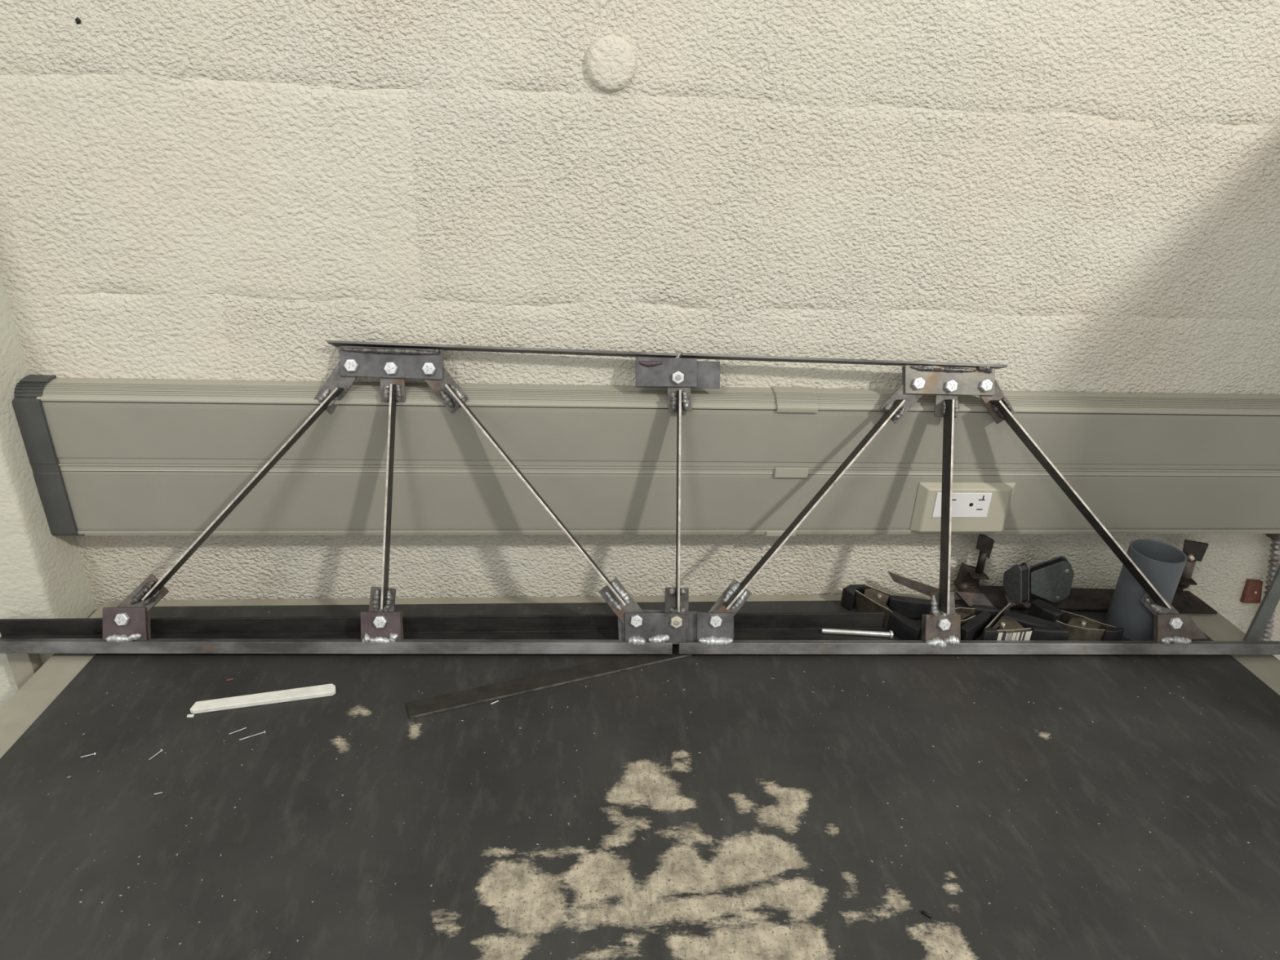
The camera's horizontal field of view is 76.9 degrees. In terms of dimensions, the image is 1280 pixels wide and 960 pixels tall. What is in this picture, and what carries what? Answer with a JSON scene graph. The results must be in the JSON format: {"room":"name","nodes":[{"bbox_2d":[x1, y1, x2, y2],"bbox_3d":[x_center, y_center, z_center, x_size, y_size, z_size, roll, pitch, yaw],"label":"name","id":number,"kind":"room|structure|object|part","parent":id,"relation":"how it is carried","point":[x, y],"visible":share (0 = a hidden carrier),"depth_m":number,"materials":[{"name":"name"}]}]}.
{"room":"workspace","nodes":[
{"label":"workspace","id":0,"kind":"room"},
{"bbox_2d":[0,271,96,708],"bbox_3d":[-1.022,-0.497,0.602,0.807,2.980,0.083,0,24,-5],"label":"wall","id":1,"kind":"structure","parent":0,"point":[42,574],"depth_m":0.86,"materials":[{"name":"white paint"}]},
{"bbox_2d":[0,0,1279,660],"bbox_3d":[0.184,-0.504,0.817,3.300,3.051,0.156,0,24,-5],"label":"wall","id":2,"kind":"structure","parent":0,"point":[1067,195],"depth_m":0.82,"materials":[{"name":"beige paint"}]},
{"bbox_2d":[584,35,635,92],"bbox_3d":[-0.028,-0.394,0.762,0.049,0.049,0.010,0,24,-5],"label":"plug","id":3,"kind":"object","parent":2,"relation":"attached to","point":[610,60],"visible":1,"depth_m":0.76,"materials":[{"name":"white paint"}]},
{"bbox_2d":[12,374,1279,536],"bbox_3d":[0.239,-0.020,0.938,1.766,0.174,0.038,0,24,-5],"label":"cable raceway","id":4,"kind":"object","parent":2,"relation":"attached to","point":[108,456],"depth_m":0.90,"materials":[{"name":"grey plastic"}]},
{"bbox_3d":[0.252,-0.046,0.912,1.744,0.068,0.004,0,24,-5],"label":"panel","id":5,"kind":"part","parent":4,"relation":"part of","materials":[{"name":"grey plastic"}]},
{"bbox_3d":[0.249,0.026,0.945,1.744,0.071,0.004,0,24,-5],"label":"panel","id":6,"kind":"part","parent":4,"relation":"part of","materials":[{"name":"grey plastic"}]},
{"bbox_2d":[910,482,1015,532],"bbox_3d":[0.383,0.034,0.951,0.118,0.064,0.011,0,24,-5],"label":"power outlet","id":7,"kind":"object","parent":4,"relation":"attached to","point":[976,507],"visible":0.94,"depth_m":0.95,"materials":[{"name":"beige plastic"}]},
{"bbox_2d":[932,493,991,517],"bbox_3d":[0.377,0.029,0.945,0.067,0.032,0.003,0,24,-5],"label":"receptacle","id":8,"kind":"object","parent":7,"relation":"attached to","point":[963,504],"depth_m":0.94,"materials":[{"name":"white plastic"}]},
{"bbox_2d":[1259,533,1279,640],"bbox_3d":[0.833,0.241,1.111,0.073,0.400,0.021,0,24,-5],"label":"conduit","id":9,"kind":"object","parent":4,"relation":"attached to","point":[1274,562],"visible":0.16,"depth_m":1.05,"materials":[{"name":"grey metal"}]},
{"bbox_2d":[1240,578,1262,603],"bbox_3d":[0.823,0.149,1.079,0.029,0.035,0.008,0,24,-5],"label":"clip","id":10,"kind":"object","parent":2,"relation":"attached to","point":[1252,590],"visible":1,"depth_m":1.08,"materials":[{"name":"orange paint"}]},
{"bbox_3d":[0.003,1.517,-0.114,5.200,0.020,3.220,0,24,-5],"label":"floor","id":11,"kind":"structure","parent":0,"visible":0},
{"bbox_2d":[0,593,1279,758],"bbox_3d":[0.026,0.626,0.891,1.437,0.777,0.617,0,24,-5],"label":"work table","id":12,"kind":"object","parent":11,"relation":"on","point":[39,678],"visible":0.11,"depth_m":0.93,"materials":[{"name":"grey paint"}]},
{"bbox_2d":[0,571,1279,959],"bbox_3d":[0.064,0.255,0.716,1.279,0.047,0.596,0,24,-5],"label":"tabletop","id":13,"kind":"object","parent":12,"relation":"on","point":[763,735],"depth_m":0.70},
{"bbox_2d":[186,714,194,717],"bbox_3d":[-0.433,0.228,0.777,0.006,0.002,0.003,0,24,-5],"label":"crumb","id":14,"kind":"object","parent":13,"relation":"on","point":[188,715],"visible":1,"depth_m":0.78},
{"bbox_2d":[239,730,265,740],"bbox_3d":[-0.364,0.240,0.756,0.022,0.002,0.002,-12,28,-29],"label":"nail","id":15,"kind":"object","parent":13,"relation":"on","point":[264,731],"visible":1,"depth_m":0.76,"materials":[{"name":"metal"}]},
{"bbox_2d":[190,683,335,714],"bbox_3d":[-0.373,0.217,0.802,0.133,0.005,0.014,-4,25,-15],"label":"marker","id":16,"kind":"object","parent":13,"relation":"on","point":[326,690],"visible":1,"depth_m":0.80,"materials":[{"name":"white plastic"}]},
{"bbox_2d":[0,612,888,644],"bbox_3d":[-0.201,0.168,0.897,0.978,0.024,0.028,0,24,-5],"label":"metal bar","id":17,"kind":"object","parent":13,"relation":"on","point":[805,625],"visible":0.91,"depth_m":0.91,"materials":[{"name":"black metal"}]},
{"bbox_2d":[821,628,893,639],"bbox_3d":[0.251,0.177,0.933,0.081,0.010,0.010,3,24,1],"label":"pin","id":18,"kind":"object","parent":17,"relation":"on","point":[833,631],"visible":1,"depth_m":0.93,"materials":[{"name":"silver metal"}]},
{"bbox_2d":[406,644,692,719],"bbox_3d":[-0.088,0.209,0.850,0.306,0.003,0.022,-8,26,-21],"label":"bar","id":19,"kind":"object","parent":13,"relation":"on","point":[438,704],"visible":0.8,"depth_m":0.84,"materials":[{"name":"black metal"}]},
{"bbox_2d":[0,340,1279,654],"bbox_3d":[0.035,0.023,0.880,1.519,0.315,0.127,1,24,-4],"label":"truss","id":20,"kind":"object","parent":13,"relation":"on","point":[126,628],"visible":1,"depth_m":0.87,"materials":[{"name":"metal"}]},
{"bbox_3d":[-0.546,0.153,0.854,0.045,0.036,0.016,0,24,-5],"label":"gusset plate","id":21,"kind":"part","parent":20,"relation":"part of","materials":[{"name":"metal"}]},
{"bbox_3d":[-0.546,0.154,0.860,0.045,0.033,0.014,1,24,-4],"label":"gusset plate","id":22,"kind":"part","parent":20,"relation":"part of","materials":[{"name":"brown metal"}]},
{"bbox_3d":[-0.280,0.160,0.870,0.043,0.033,0.015,0,24,-5],"label":"gusset plate","id":23,"kind":"part","parent":20,"relation":"part of","materials":[{"name":"metal"}]},
{"bbox_3d":[-0.260,-0.123,0.846,0.107,0.032,0.016,0,24,-5],"label":"gusset plate","id":24,"kind":"part","parent":20,"relation":"part of","materials":[{"name":"metal"}]},
{"bbox_3d":[-0.279,0.159,0.876,0.042,0.030,0.014,0,24,-5],"label":"gusset plate","id":25,"kind":"part","parent":20,"relation":"part of","materials":[{"name":"brown metal"}]},
{"bbox_3d":[0.017,0.164,0.889,0.068,0.034,0.014,1,24,-4],"label":"gusset plate","id":26,"kind":"part","parent":20,"relation":"part of","materials":[{"name":"metal"}]},
{"bbox_3d":[0.020,0.162,0.895,0.090,0.035,0.015,1,24,-4],"label":"gusset plate","id":27,"kind":"part","parent":20,"relation":"part of","materials":[{"name":"metal"}]},
{"bbox_3d":[0.028,-0.116,0.865,0.066,0.031,0.014,0,24,-5],"label":"gusset plate","id":28,"kind":"part","parent":20,"relation":"part of","materials":[{"name":"metal"}]},
{"bbox_3d":[0.041,-0.114,0.871,0.092,0.029,0.012,1,24,-4],"label":"gusset plate","id":29,"kind":"part","parent":20,"relation":"part of","materials":[{"name":"metal"}]},
{"bbox_3d":[0.083,0.165,0.893,0.042,0.034,0.015,0,24,-5],"label":"gusset plate","id":30,"kind":"part","parent":20,"relation":"part of","materials":[{"name":"metal"}]},
{"bbox_3d":[0.340,-0.110,0.889,0.103,0.028,0.012,1,24,-3],"label":"gusset plate","id":31,"kind":"part","parent":20,"relation":"part of","materials":[{"name":"metal"}]},
{"bbox_3d":[0.342,0.169,0.915,0.045,0.031,0.014,0,24,-5],"label":"gusset plate","id":32,"kind":"part","parent":20,"relation":"part of","materials":[{"name":"metal"}]},
{"bbox_3d":[0.342,0.169,0.909,0.042,0.033,0.014,1,24,-4],"label":"gusset plate","id":33,"kind":"part","parent":20,"relation":"part of","materials":[{"name":"brown metal"}]},
{"bbox_3d":[0.340,-0.110,0.884,0.102,0.031,0.013,1,24,-4],"label":"gusset plate","id":34,"kind":"part","parent":20,"relation":"part of","materials":[{"name":"beige metal"}]},
{"bbox_3d":[0.613,0.171,0.925,0.043,0.033,0.014,1,24,-4],"label":"gusset plate","id":35,"kind":"part","parent":20,"relation":"part of","materials":[{"name":"brown metal"}]},
{"bbox_3d":[0.626,0.171,0.933,0.066,0.031,0.013,0,24,-5],"label":"gusset plate","id":36,"kind":"part","parent":20,"relation":"part of","materials":[{"name":"brown metal"}]},
{"bbox_2d":[79,680,1261,958],"bbox_3d":[0.054,0.278,0.712,1.177,0.001,0.339,0,24,-5],"label":"metal filings","id":37,"kind":"object","parent":13,"relation":"on","point":[668,680],"visible":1,"depth_m":0.66,"materials":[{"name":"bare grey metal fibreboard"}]},
{"bbox_2d":[840,583,931,639],"bbox_3d":[0.291,0.157,0.971,0.102,0.026,0.072,14,27,25],"label":"clamp","id":38,"kind":"object","parent":13,"relation":"on","point":[897,610],"visible":0.8,"depth_m":0.97,"materials":[{"name":"metal"}]},
{"bbox_3d":[0.275,0.154,0.978,0.011,0.024,0.068,-15,29,-33],"label":"arm","id":39,"kind":"part","parent":38,"relation":"part of","materials":[{"name":"metal"}]},
{"bbox_3d":[0.287,0.144,1.001,0.053,0.024,0.010,13,26,23],"label":"arm","id":40,"kind":"part","parent":38,"relation":"part of","materials":[{"name":"metal"}]},
{"bbox_3d":[0.345,0.132,1.004,0.079,0.038,0.002,3,24,1],"label":"steel strip","id":41,"kind":"part","parent":13,"relation":"part of","materials":[{"name":"metal"}]},
{"bbox_2d":[920,910,932,918],"bbox_3d":[0.218,0.330,0.612,0.008,0.002,0.002,19,29,32],"label":"pin","id":42,"kind":"object","parent":13,"relation":"on","point":[924,913],"visible":1,"depth_m":0.61,"materials":[{"name":"black metal"}]},
{"bbox_2d":[955,604,998,639],"bbox_3d":[0.387,0.171,0.952,0.094,0.024,0.044,-7,26,-20],"label":"clamp","id":43,"kind":"object","parent":13,"relation":"on","point":[975,620],"visible":0.49,"depth_m":0.95,"materials":[{"name":"metal"}]},
{"bbox_3d":[0.378,0.165,0.968,0.056,0.021,0.008,-3,25,-12],"label":"arm","id":44,"kind":"part","parent":43,"relation":"part of","materials":[{"name":"metal"}]},
{"bbox_3d":[0.372,0.173,0.948,0.054,0.021,0.011,-3,25,-12],"label":"arm","id":45,"kind":"part","parent":43,"relation":"part of","materials":[{"name":"metal"}]},
{"bbox_2d":[981,603,1070,640],"bbox_3d":[0.444,0.171,0.956,0.103,0.024,0.062,0,24,-5],"label":"clamp","id":46,"kind":"object","parent":13,"relation":"on","point":[1014,626],"visible":0.74,"depth_m":0.93,"materials":[{"name":"metal"}]},
{"bbox_3d":[0.424,0.170,0.959,0.002,0.021,0.078,23,31,38],"label":"arm","id":47,"kind":"part","parent":46,"relation":"part of","materials":[{"name":"metal"}]},
{"bbox_3d":[0.424,0.182,0.932,0.058,0.021,0.003,-2,25,-9],"label":"arm","id":48,"kind":"part","parent":46,"relation":"part of","materials":[{"name":"metal"}]},
{"bbox_2d":[1027,599,1124,640],"bbox_3d":[0.512,0.174,0.954,0.100,0.026,0.038,20,29,33],"label":"clamp","id":49,"kind":"object","parent":13,"relation":"on","point":[1082,628],"visible":0.64,"depth_m":0.94,"materials":[{"name":"metal"}]},
{"bbox_3d":[0.512,0.181,0.942,0.053,0.024,0.007,10,25,16],"label":"arm","id":50,"kind":"part","parent":49,"relation":"part of","materials":[{"name":"metal"}]},
{"bbox_3d":[0.529,0.174,0.957,0.070,0.024,0.004,18,28,30],"label":"arm","id":51,"kind":"part","parent":49,"relation":"part of","materials":[{"name":"metal"}]},
{"bbox_2d":[953,533,1217,613],"bbox_3d":[0.562,0.112,1.009,0.330,0.097,0.043,2,24,-2],"label":"metal bracket","id":52,"kind":"object","parent":13,"relation":"on","point":[968,575],"visible":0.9,"depth_m":1.01,"materials":[{"name":"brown metal"}]},
{"bbox_3d":[0.415,0.120,1.018,0.029,0.030,0.010,0,24,-5],"label":"bracket post","id":53,"kind":"part","parent":52,"relation":"part of","materials":[{"name":"metal"}]},
{"bbox_2d":[968,571,989,579],"bbox_3d":[0.422,0.117,1.011,0.022,0.005,0.024,0,24,-5],"label":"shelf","id":54,"kind":"object","parent":52,"relation":"attached to","point":[972,575],"depth_m":1.01,"materials":[{"name":"metal"}]},
{"bbox_3d":[0.426,0.102,1.005,0.010,0.029,0.009,0,24,-5],"label":"screw stem","id":55,"kind":"part","parent":52,"relation":"part of","materials":[{"name":"metal"}]},
{"bbox_3d":[0.425,0.080,0.992,0.022,0.036,0.003,0,24,-5],"label":"square plate","id":56,"kind":"part","parent":52,"relation":"part of","materials":[{"name":"metal"}]},
{"bbox_2d":[1002,561,1029,604],"bbox_3d":[0.459,0.123,0.981,0.019,0.055,0.034,-5,25,-17],"label":"magnet","id":57,"kind":"object","parent":52,"relation":"attached to","point":[1015,583],"visible":1,"depth_m":0.97,"materials":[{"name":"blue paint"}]},
{"bbox_3d":[0.454,0.124,0.980,0.008,0.054,0.033,-5,25,-16],"label":"plate","id":58,"kind":"part","parent":57,"relation":"part of","materials":[{"name":"grey metal"}]},
{"bbox_3d":[0.465,0.122,0.983,0.008,0.054,0.033,-5,25,-16],"label":"plate","id":59,"kind":"part","parent":57,"relation":"part of","materials":[{"name":"grey metal"}]},
{"bbox_2d":[1029,555,1073,602],"bbox_3d":[0.501,0.122,0.984,0.061,0.059,0.014,0,24,-5],"label":"magnet","id":60,"kind":"object","parent":52,"relation":"attached to","point":[1051,580],"visible":0.99,"depth_m":0.98,"materials":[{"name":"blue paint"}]},
{"bbox_3d":[0.502,0.119,0.990,0.057,0.058,0.001,0,24,-5],"label":"plate","id":61,"kind":"part","parent":60,"relation":"part of","materials":[{"name":"grey metal"}]},
{"bbox_3d":[0.561,0.150,1.016,0.330,0.018,0.025,2,24,-2],"label":"plate","id":62,"kind":"part","parent":52,"relation":"part of","materials":[{"name":"metal"}]},
{"bbox_3d":[0.695,0.131,1.038,0.013,0.026,0.008,0,24,-5],"label":"bracket post","id":63,"kind":"part","parent":52,"relation":"part of","materials":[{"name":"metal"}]},
{"bbox_3d":[0.695,0.118,1.026,0.017,0.040,0.014,0,24,-5],"label":"screw stem","id":64,"kind":"part","parent":52,"relation":"part of","materials":[{"name":"brown metal"}]},
{"bbox_2d":[1179,575,1196,585],"bbox_3d":[0.691,0.127,1.021,0.022,0.006,0.015,0,24,-5],"label":"shelf","id":65,"kind":"object","parent":52,"relation":"attached to","point":[1184,580],"depth_m":1.02,"materials":[{"name":"metal"}]},
{"bbox_3d":[0.697,0.089,1.014,0.034,0.031,0.003,0,24,-5],"label":"square plate","id":66,"kind":"part","parent":52,"relation":"part of","materials":[{"name":"metal"}]},
{"bbox_2d":[1104,538,1187,640],"bbox_3d":[0.600,0.131,0.958,0.058,0.107,0.058,0,24,-5],"label":"pipe","id":67,"kind":"object","parent":13,"relation":"on","point":[1163,564],"visible":0.76,"depth_m":0.95,"materials":[{"name":"grey plastic"}]},
{"bbox_2d":[1243,564,1279,640],"bbox_3d":[0.739,0.122,0.933,0.029,0.156,0.006,0,24,-5],"label":"metal post","id":68,"kind":"object","parent":12,"relation":"on","point":[1271,598],"visible":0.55,"depth_m":0.94,"materials":[{"name":"grey metal"}]}
]}

